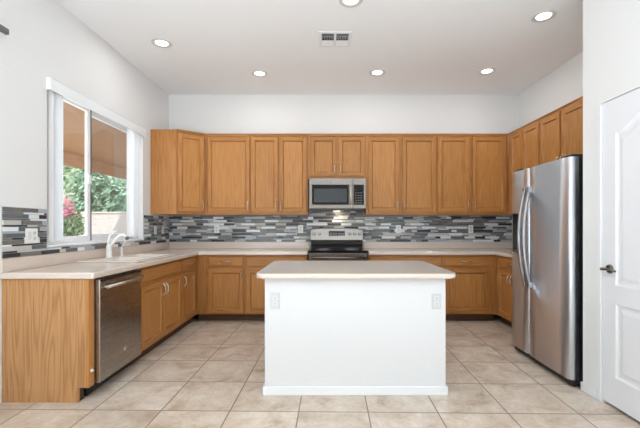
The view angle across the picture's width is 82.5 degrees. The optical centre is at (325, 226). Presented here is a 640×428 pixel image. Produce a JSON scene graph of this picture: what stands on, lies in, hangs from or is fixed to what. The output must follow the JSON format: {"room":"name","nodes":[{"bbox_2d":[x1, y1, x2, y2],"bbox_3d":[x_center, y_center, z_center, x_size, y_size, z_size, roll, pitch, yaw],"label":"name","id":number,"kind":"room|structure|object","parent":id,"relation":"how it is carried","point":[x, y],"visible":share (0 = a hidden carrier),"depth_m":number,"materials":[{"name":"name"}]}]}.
{"room":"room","nodes":[
{"label":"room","id":0,"kind":"room"},
{"bbox_2d":[0,0,168,402],"bbox_3d":[-2.355,-0.335,0.900,0.150,3.150,8.800,0,0,0],"label":"wall","id":1,"kind":"structure","parent":0,"point":[45,39],"depth_m":2.94,"materials":[{"name":"white paint"}]},
{"bbox_2d":[0,24,8,34],"bbox_3d":[-2.237,-1.345,1.417,0.084,0.040,2.235,0,0,0],"label":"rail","id":2,"kind":"object","parent":1,"relation":"attached to","point":[4,30],"visible":1,"depth_m":2.50,"materials":[{"name":"grey metal"}]},
{"bbox_2d":[1,206,168,258],"bbox_3d":[-2.276,0.045,3.932,0.008,0.366,2.734,0,0,0],"label":"tile backsplash","id":3,"kind":"structure","parent":1,"relation":"attached to","point":[14,220],"depth_m":2.87,"materials":[{"name":"grey tile"}]},
{"bbox_2d":[25,228,37,243],"bbox_3d":[-2.266,0.075,2.815,0.009,0.115,0.116,0,0,0],"label":"electrical outlet","id":4,"kind":"object","parent":3,"relation":"attached to","point":[31,234],"visible":1,"depth_m":2.81,"materials":[{"name":"white plastic"}]},
{"bbox_2d":[47,96,143,246],"bbox_3d":[-2.346,-0.519,3.770,0.157,1.389,1.558,0,0,0],"label":"window","id":5,"kind":"structure","parent":1,"relation":"in","point":[89,238],"depth_m":3.62,"materials":[{"name":"white plastic"}]},
{"bbox_2d":[46,77,145,240],"bbox_3d":[-2.295,-0.548,3.770,0.106,1.343,1.596,0,0,0],"label":"vertical blind","id":6,"kind":"object","parent":5,"relation":"attached to","point":[56,90],"visible":0.91,"depth_m":3.17,"materials":[{"name":"white plastic"}]},
{"bbox_2d":[56,0,582,94],"bbox_3d":[0.260,-1.985,0.900,5.380,0.150,9.100,0,0,0],"label":"ceiling","id":7,"kind":"structure","parent":0,"point":[422,47],"depth_m":3.76,"materials":[{"name":"white paint"}]},
{"bbox_2d":[151,38,171,47],"bbox_3d":[-1.712,-1.907,3.810,0.200,0.007,0.200,0,0,0],"label":"recessed light","id":8,"kind":"object","parent":7,"relation":"in","point":[162,43],"visible":1,"depth_m":3.80,"materials":[{"name":"white"}]},
{"bbox_2d":[252,70,267,76],"bbox_3d":[-0.827,-1.907,4.572,0.200,0.007,0.200,0,0,0],"label":"recessed light","id":9,"kind":"object","parent":7,"relation":"in","point":[258,73],"visible":1,"depth_m":4.56,"materials":[{"name":"white"}]},
{"bbox_2d":[319,32,351,46],"bbox_3d":[0.095,-1.905,3.730,0.330,0.010,0.300,0,0,0],"label":"ceiling vent","id":10,"kind":"object","parent":7,"relation":"in","point":[326,39],"visible":1,"depth_m":3.73,"materials":[{"name":"white metal"}]},
{"bbox_2d":[339,0,362,7],"bbox_3d":[0.211,-1.907,3.085,0.200,0.007,0.200,0,0,0],"label":"recessed light","id":11,"kind":"object","parent":7,"relation":"in","point":[346,3],"visible":1,"depth_m":3.12,"materials":[{"name":"white"}]},
{"bbox_2d":[369,69,384,75],"bbox_3d":[0.641,-1.907,4.542,0.200,0.007,0.200,0,0,0],"label":"recessed light","id":12,"kind":"object","parent":7,"relation":"in","point":[377,72],"visible":1,"depth_m":4.53,"materials":[{"name":"white"}]},
{"bbox_2d":[478,68,495,74],"bbox_3d":[1.984,-1.907,4.498,0.200,0.007,0.200,0,0,0],"label":"recessed light","id":13,"kind":"object","parent":7,"relation":"in","point":[485,71],"visible":1,"depth_m":4.50,"materials":[{"name":"white"}]},
{"bbox_2d":[531,10,556,22],"bbox_3d":[1.983,-1.907,3.320,0.200,0.007,0.200,0,0,0],"label":"recessed light","id":14,"kind":"object","parent":7,"relation":"in","point":[545,15],"visible":1,"depth_m":3.32,"materials":[{"name":"white"}]},
{"bbox_2d":[0,311,639,427],"bbox_3d":[0.260,1.300,0.900,5.380,0.120,9.100,0,0,0],"label":"floor","id":15,"kind":"structure","parent":0,"point":[207,374],"depth_m":2.63,"materials":[{"name":"tile"}]},
{"bbox_2d":[2,279,93,402],"bbox_3d":[-1.962,0.807,2.596,0.631,0.866,0.062,0,0,0],"label":"cabinet end panel","id":16,"kind":"object","parent":15,"relation":"on","point":[48,324],"visible":0.94,"depth_m":2.56,"materials":[{"name":"brown wood"}]},
{"bbox_2d":[84,269,144,395],"bbox_3d":[-1.915,0.803,2.934,0.679,0.850,0.597,0,0,0],"label":"dishwasher","id":17,"kind":"object","parent":15,"relation":"on","point":[117,297],"visible":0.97,"depth_m":2.85,"materials":[{"name":"silver metal"}]},
{"bbox_2d":[129,259,181,365],"bbox_3d":[-1.942,0.807,3.717,0.666,0.866,0.944,0,0,0],"label":"base cabinet","id":18,"kind":"object","parent":15,"relation":"on","point":[161,287],"visible":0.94,"depth_m":3.65,"materials":[{"name":"brown wood"}]},
{"bbox_2d":[174,256,196,333],"bbox_3d":[-1.942,0.807,4.449,0.666,0.866,0.514,0,0,0],"label":"base cabinet","id":19,"kind":"object","parent":15,"relation":"on","point":[188,265],"visible":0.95,"depth_m":4.41,"materials":[{"name":"brown wood"}]},
{"bbox_2d":[197,255,246,320],"bbox_3d":[-1.349,0.807,4.974,0.628,0.866,0.641,0,0,0],"label":"base cabinet","id":20,"kind":"object","parent":15,"relation":"on","point":[221,279],"visible":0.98,"depth_m":4.70,"materials":[{"name":"brown wood"}]},
{"bbox_2d":[246,255,307,320],"bbox_3d":[-0.635,0.807,4.974,0.796,0.866,0.641,0,0,0],"label":"base cabinet","id":21,"kind":"object","parent":15,"relation":"on","point":[255,287],"visible":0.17,"depth_m":4.70,"materials":[{"name":"brown wood"}]},
{"bbox_2d":[0,242,309,278],"bbox_3d":[-1.255,0.301,3.921,2.046,0.142,2.753,0,0,0],"label":"countertop","id":22,"kind":"structure","parent":21,"relation":"on","point":[65,265],"depth_m":3.44,"materials":[{"name":"beige stone"}]},
{"bbox_2d":[105,230,128,257],"bbox_3d":[-2.059,0.173,3.601,0.220,0.277,0.071,0,0,0],"label":"kitchen faucet","id":23,"kind":"object","parent":22,"relation":"on","point":[109,246],"visible":1,"depth_m":3.59,"materials":[{"name":"white plastic"}]},
{"bbox_2d":[105,245,112,257],"bbox_3d":[-2.135,0.249,3.600,0.068,0.125,0.068,0,0,0],"label":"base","id":24,"kind":"object","parent":23,"relation":"on","point":[109,247],"depth_m":3.58,"materials":[{"name":"white plastic"}]},
{"bbox_2d":[77,254,175,262],"bbox_3d":[-1.950,0.411,3.675,0.540,0.199,0.850,0,0,0],"label":"sink","id":25,"kind":"object","parent":22,"relation":"in","point":[127,258],"visible":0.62,"depth_m":3.65,"materials":[{"name":"beige ceramic"}]},
{"bbox_2d":[120,241,125,255],"bbox_3d":[-2.121,0.232,3.820,0.068,0.159,0.039,0,0,0],"label":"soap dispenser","id":26,"kind":"object","parent":25,"relation":"on","point":[121,248],"visible":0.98,"depth_m":3.81,"materials":[{"name":"white plastic"}]},
{"bbox_2d":[308,228,367,260],"bbox_3d":[0.158,0.632,4.911,0.762,1.215,0.698,0,0,0],"label":"range","id":27,"kind":"object","parent":15,"relation":"on","point":[327,244],"visible":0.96,"depth_m":5.18,"materials":[{"name":"silver metal"}]},
{"bbox_2d":[308,252,367,260],"bbox_3d":[0.158,0.772,4.970,0.758,0.875,0.580,0,0,0],"label":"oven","id":28,"kind":"object","parent":27,"relation":"in","point":[308,252],"depth_m":4.68,"materials":[{"name":"silver metal"}]},
{"bbox_2d":[308,248,367,251],"bbox_3d":[0.158,0.323,4.931,0.762,0.023,0.567,0,0,0],"label":"cooktop","id":29,"kind":"object","parent":27,"relation":"in","point":[311,249],"depth_m":4.67,"materials":[{"name":"grey"}]},
{"bbox_2d":[263,279,447,395],"bbox_3d":[0.216,0.809,3.098,1.357,0.862,0.864,0,0,0],"label":"kitchen island","id":30,"kind":"object","parent":15,"relation":"on","point":[326,337],"visible":0.86,"depth_m":2.68,"materials":[{"name":"white paint"}]},
{"bbox_2d":[270,293,279,308],"bbox_3d":[-0.371,0.547,2.675,0.070,0.115,0.009,0,0,0],"label":"electrical outlet","id":31,"kind":"object","parent":30,"relation":"attached to","point":[274,297],"visible":1,"depth_m":2.67,"materials":[{"name":"grey plastic"}]},
{"bbox_2d":[257,261,455,278],"bbox_3d":[0.221,0.359,3.105,1.447,0.038,0.990,0,0,0],"label":"island countertop","id":32,"kind":"structure","parent":30,"relation":"on","point":[276,269],"depth_m":2.79,"materials":[{"name":"beige stone"}]},
{"bbox_2d":[432,293,440,308],"bbox_3d":[0.813,0.550,2.675,0.070,0.115,0.009,0,0,0],"label":"electrical outlet","id":33,"kind":"object","parent":30,"relation":"attached to","point":[436,297],"visible":1,"depth_m":2.67,"materials":[{"name":"grey plastic"}]},
{"bbox_2d":[368,255,441,267],"bbox_3d":[1.026,0.807,4.974,0.947,0.866,0.641,0,0,0],"label":"base cabinet","id":34,"kind":"object","parent":15,"relation":"on","point":[436,260],"visible":0.03,"depth_m":4.69,"materials":[{"name":"brown wood"}]},
{"bbox_2d":[442,255,495,320],"bbox_3d":[1.853,0.807,4.974,0.702,0.866,0.641,0,0,0],"label":"base cabinet","id":35,"kind":"object","parent":15,"relation":"on","point":[471,295],"visible":0.71,"depth_m":4.70,"materials":[{"name":"brown wood"}]},
{"bbox_2d":[497,256,511,326],"bbox_3d":[2.473,0.807,4.215,0.648,0.866,0.984,0,0,0],"label":"base cabinet","id":36,"kind":"object","parent":15,"relation":"on","point":[504,264],"visible":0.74,"depth_m":4.48,"materials":[{"name":"brown wood"}]},
{"bbox_2d":[363,242,511,257],"bbox_3d":[1.673,0.301,4.510,2.250,0.142,1.576,0,0,0],"label":"countertop","id":37,"kind":"structure","parent":36,"relation":"on","point":[504,249],"depth_m":5.28,"materials":[{"name":"beige stone"}]},
{"bbox_2d":[512,154,582,386],"bbox_3d":[2.223,0.341,3.231,0.886,1.798,0.882,0,0,0],"label":"refrigerator","id":38,"kind":"object","parent":15,"relation":"on","point":[547,198],"visible":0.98,"depth_m":3.02,"materials":[{"name":"silver metal"}]},
{"bbox_2d":[169,95,518,310],"bbox_3d":[0.260,-0.335,5.375,5.380,3.150,0.150,0,0,0],"label":"wall","id":39,"kind":"structure","parent":0,"point":[207,114],"depth_m":5.30,"materials":[{"name":"white paint"}]},
{"bbox_2d":[150,129,204,214],"bbox_3d":[-1.959,-0.708,5.012,0.638,1.103,0.571,0,0,0],"label":"upper cabinet","id":40,"kind":"object","parent":39,"relation":"attached to","point":[177,156],"visible":0.98,"depth_m":4.75,"materials":[{"name":"brown wood"}]},
{"bbox_2d":[205,134,249,214],"bbox_3d":[-1.341,-0.708,5.111,0.627,1.103,0.374,0,0,0],"label":"upper cabinet","id":41,"kind":"object","parent":39,"relation":"attached to","point":[227,156],"visible":1,"depth_m":4.97,"materials":[{"name":"brown wood"}]},
{"bbox_2d":[250,134,308,214],"bbox_3d":[-0.633,-0.708,5.111,0.787,1.103,0.374,0,0,0],"label":"upper cabinet","id":42,"kind":"object","parent":39,"relation":"attached to","point":[279,181],"visible":1,"depth_m":4.97,"materials":[{"name":"brown wood"}]},
{"bbox_2d":[308,134,365,178],"bbox_3d":[0.154,-0.952,5.111,0.787,0.614,0.374,0,0,0],"label":"upper cabinet","id":43,"kind":"object","parent":39,"relation":"attached to","point":[329,155],"visible":0.98,"depth_m":4.97,"materials":[{"name":"brown wood"}]},
{"bbox_2d":[309,178,365,210],"bbox_3d":[0.158,-0.425,5.042,0.758,0.426,0.495,0,0,0],"label":"microwave oven","id":44,"kind":"object","parent":43,"relation":"attached to","point":[325,194],"visible":1,"depth_m":4.85,"materials":[{"name":"silver metal"}]},
{"bbox_2d":[310,209,364,210],"bbox_3d":[0.158,-0.226,5.077,0.738,0.024,0.425,0,0,0],"label":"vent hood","id":45,"kind":"object","parent":44,"relation":"attached to","point":[310,209],"depth_m":4.86,"materials":[{"name":"silver metal"}]},
{"bbox_2d":[169,209,511,241],"bbox_3d":[0.260,-0.026,5.295,5.060,0.508,0.008,0,0,0],"label":"tile backsplash","id":46,"kind":"structure","parent":39,"relation":"attached to","point":[182,228],"depth_m":5.29,"materials":[{"name":"grey tile"}]},
{"bbox_2d":[214,225,218,232],"bbox_3d":[-1.580,0.043,5.287,0.070,0.115,0.009,0,0,0],"label":"electrical outlet","id":47,"kind":"object","parent":46,"relation":"attached to","point":[216,227],"visible":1,"depth_m":5.29,"materials":[{"name":"white plastic"}]},
{"bbox_2d":[298,225,302,232],"bbox_3d":[-0.362,0.043,5.287,0.070,0.115,0.009,0,0,0],"label":"electrical outlet","id":48,"kind":"object","parent":46,"relation":"attached to","point":[300,227],"visible":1,"depth_m":5.29,"materials":[{"name":"white plastic"}]},
{"bbox_2d":[396,225,400,232],"bbox_3d":[1.054,0.043,5.287,0.070,0.115,0.009,0,0,0],"label":"electrical outlet","id":49,"kind":"object","parent":46,"relation":"attached to","point":[398,227],"visible":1,"depth_m":5.29,"materials":[{"name":"white plastic"}]},
{"bbox_2d":[468,225,472,232],"bbox_3d":[2.102,0.043,5.287,0.070,0.115,0.009,0,0,0],"label":"electrical outlet","id":50,"kind":"object","parent":46,"relation":"attached to","point":[470,227],"visible":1,"depth_m":5.29,"materials":[{"name":"white plastic"}]},
{"bbox_2d":[364,134,436,214],"bbox_3d":[1.030,-0.708,5.111,0.963,1.103,0.374,0,0,0],"label":"upper cabinet","id":51,"kind":"object","parent":39,"relation":"attached to","point":[400,168],"visible":1,"depth_m":4.97,"materials":[{"name":"brown wood"}]},
{"bbox_2d":[436,134,507,214],"bbox_3d":[1.999,-0.708,5.111,0.972,1.103,0.374,0,0,0],"label":"upper cabinet","id":52,"kind":"object","parent":39,"relation":"attached to","point":[472,169],"visible":1,"depth_m":4.97,"materials":[{"name":"brown wood"}]},
{"bbox_2d":[519,51,582,127],"bbox_3d":[2.875,-0.335,0.900,0.150,3.150,8.800,0,0,0],"label":"wall","id":53,"kind":"structure","parent":0,"point":[563,85],"depth_m":4.49,"materials":[{"name":"white paint"}]},
{"bbox_2d":[508,118,539,214],"bbox_3d":[2.615,-0.708,4.605,0.363,1.103,0.740,0,0,0],"label":"upper cabinet","id":54,"kind":"object","parent":53,"relation":"attached to","point":[523,142],"visible":0.29,"depth_m":4.58,"materials":[{"name":"brown wood"}]},
{"bbox_2d":[540,96,582,164],"bbox_3d":[2.615,-0.909,3.841,0.363,0.699,0.783,0,0,0],"label":"upper cabinet","id":55,"kind":"object","parent":53,"relation":"attached to","point":[561,129],"visible":0.38,"depth_m":3.81,"materials":[{"name":"brown wood"}]},
{"bbox_2d":[583,0,639,401],"bbox_3d":[2.373,-0.335,-0.370,0.855,3.150,6.260,0,0,0],"label":"wall","id":56,"kind":"structure","parent":0,"point":[611,28],"depth_m":2.63,"materials":[{"name":"white paint"}]},
{"bbox_2d":[580,381,596,398],"bbox_3d":[1.963,1.209,2.692,0.064,0.062,0.163,0,0,0],"label":"baseboard","id":57,"kind":"structure","parent":56,"relation":"attached to","point":[584,387],"depth_m":2.68,"materials":[{"name":"white paint"}]},
{"bbox_2d":[597,104,600,401],"bbox_3d":[1.942,0.188,2.592,0.007,2.105,0.034,0,0,0],"label":"trim","id":58,"kind":"structure","parent":56,"relation":"attached to","point":[599,105],"depth_m":2.58,"materials":[{"name":"white paint"}]},
{"bbox_2d":[600,88,639,421],"bbox_3d":[1.940,0.178,2.167,0.097,2.079,0.809,0,0,0],"label":"door","id":59,"kind":"structure","parent":56,"relation":"in","point":[621,115],"depth_m":2.41,"materials":[{"name":"white paint"}]},
{"label":"outside","id":60,"kind":"structure","parent":0,"visible":0},
{"bbox_3d":[-21.216,1.450,15.000,37.569,0.180,50.000,0,0,0],"label":"ground","id":61,"kind":"structure","parent":60,"visible":0},
{"bbox_2d":[63,165,77,205],"bbox_3d":[-7.741,-0.421,9.601,2.019,3.569,1.541,0,0,0],"label":"tree","id":62,"kind":"object","parent":61,"relation":"on","point":[69,173],"visible":0.09,"depth_m":9.85,"materials":[{"name":"green plant"}]},
{"bbox_2d":[63,198,84,235],"bbox_3d":[-4.716,0.430,6.555,1.075,1.865,0.887,0,0,0],"label":"flowering shrub","id":63,"kind":"object","parent":61,"relation":"on","point":[75,225],"visible":0.17,"depth_m":6.49,"materials":[{"name":"green plant"}]},
{"bbox_2d":[63,183,122,209],"bbox_3d":[-12.200,-0.490,22.000,6.800,3.700,4.800,0,0,0],"label":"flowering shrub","id":64,"kind":"object","parent":61,"relation":"on","point":[108,183],"visible":0.02,"depth_m":19.60,"materials":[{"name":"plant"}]},
{"bbox_2d":[63,101,126,179],"bbox_3d":[-4.018,-0.120,6.750,3.165,2.960,12.500,0,0,0],"label":"patio cover","id":65,"kind":"object","parent":61,"relation":"on","point":[109,144],"visible":0.06,"depth_m":7.06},
{"bbox_2d":[63,165,126,211],"bbox_3d":[-8.347,-0.716,13.041,2.697,4.158,1.999,0,0,0],"label":"tree","id":66,"kind":"object","parent":61,"relation":"on","point":[106,197],"visible":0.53,"depth_m":12.64,"materials":[{"name":"green plant"}]},
{"bbox_2d":[66,212,126,235],"bbox_3d":[-9.450,0.465,11.100,13.100,1.790,0.260,0,0,0],"label":"wall","id":67,"kind":"structure","parent":61,"relation":"on","point":[102,222],"depth_m":11.00,"materials":[{"name":"white paint"}]},
{"bbox_2d":[108,176,126,208],"bbox_3d":[-8.634,-0.832,16.962,3.284,4.390,2.187,0,0,0],"label":"tree","id":68,"kind":"object","parent":61,"relation":"on","point":[124,180],"visible":0.02,"depth_m":16.39,"materials":[{"name":"green plant"}]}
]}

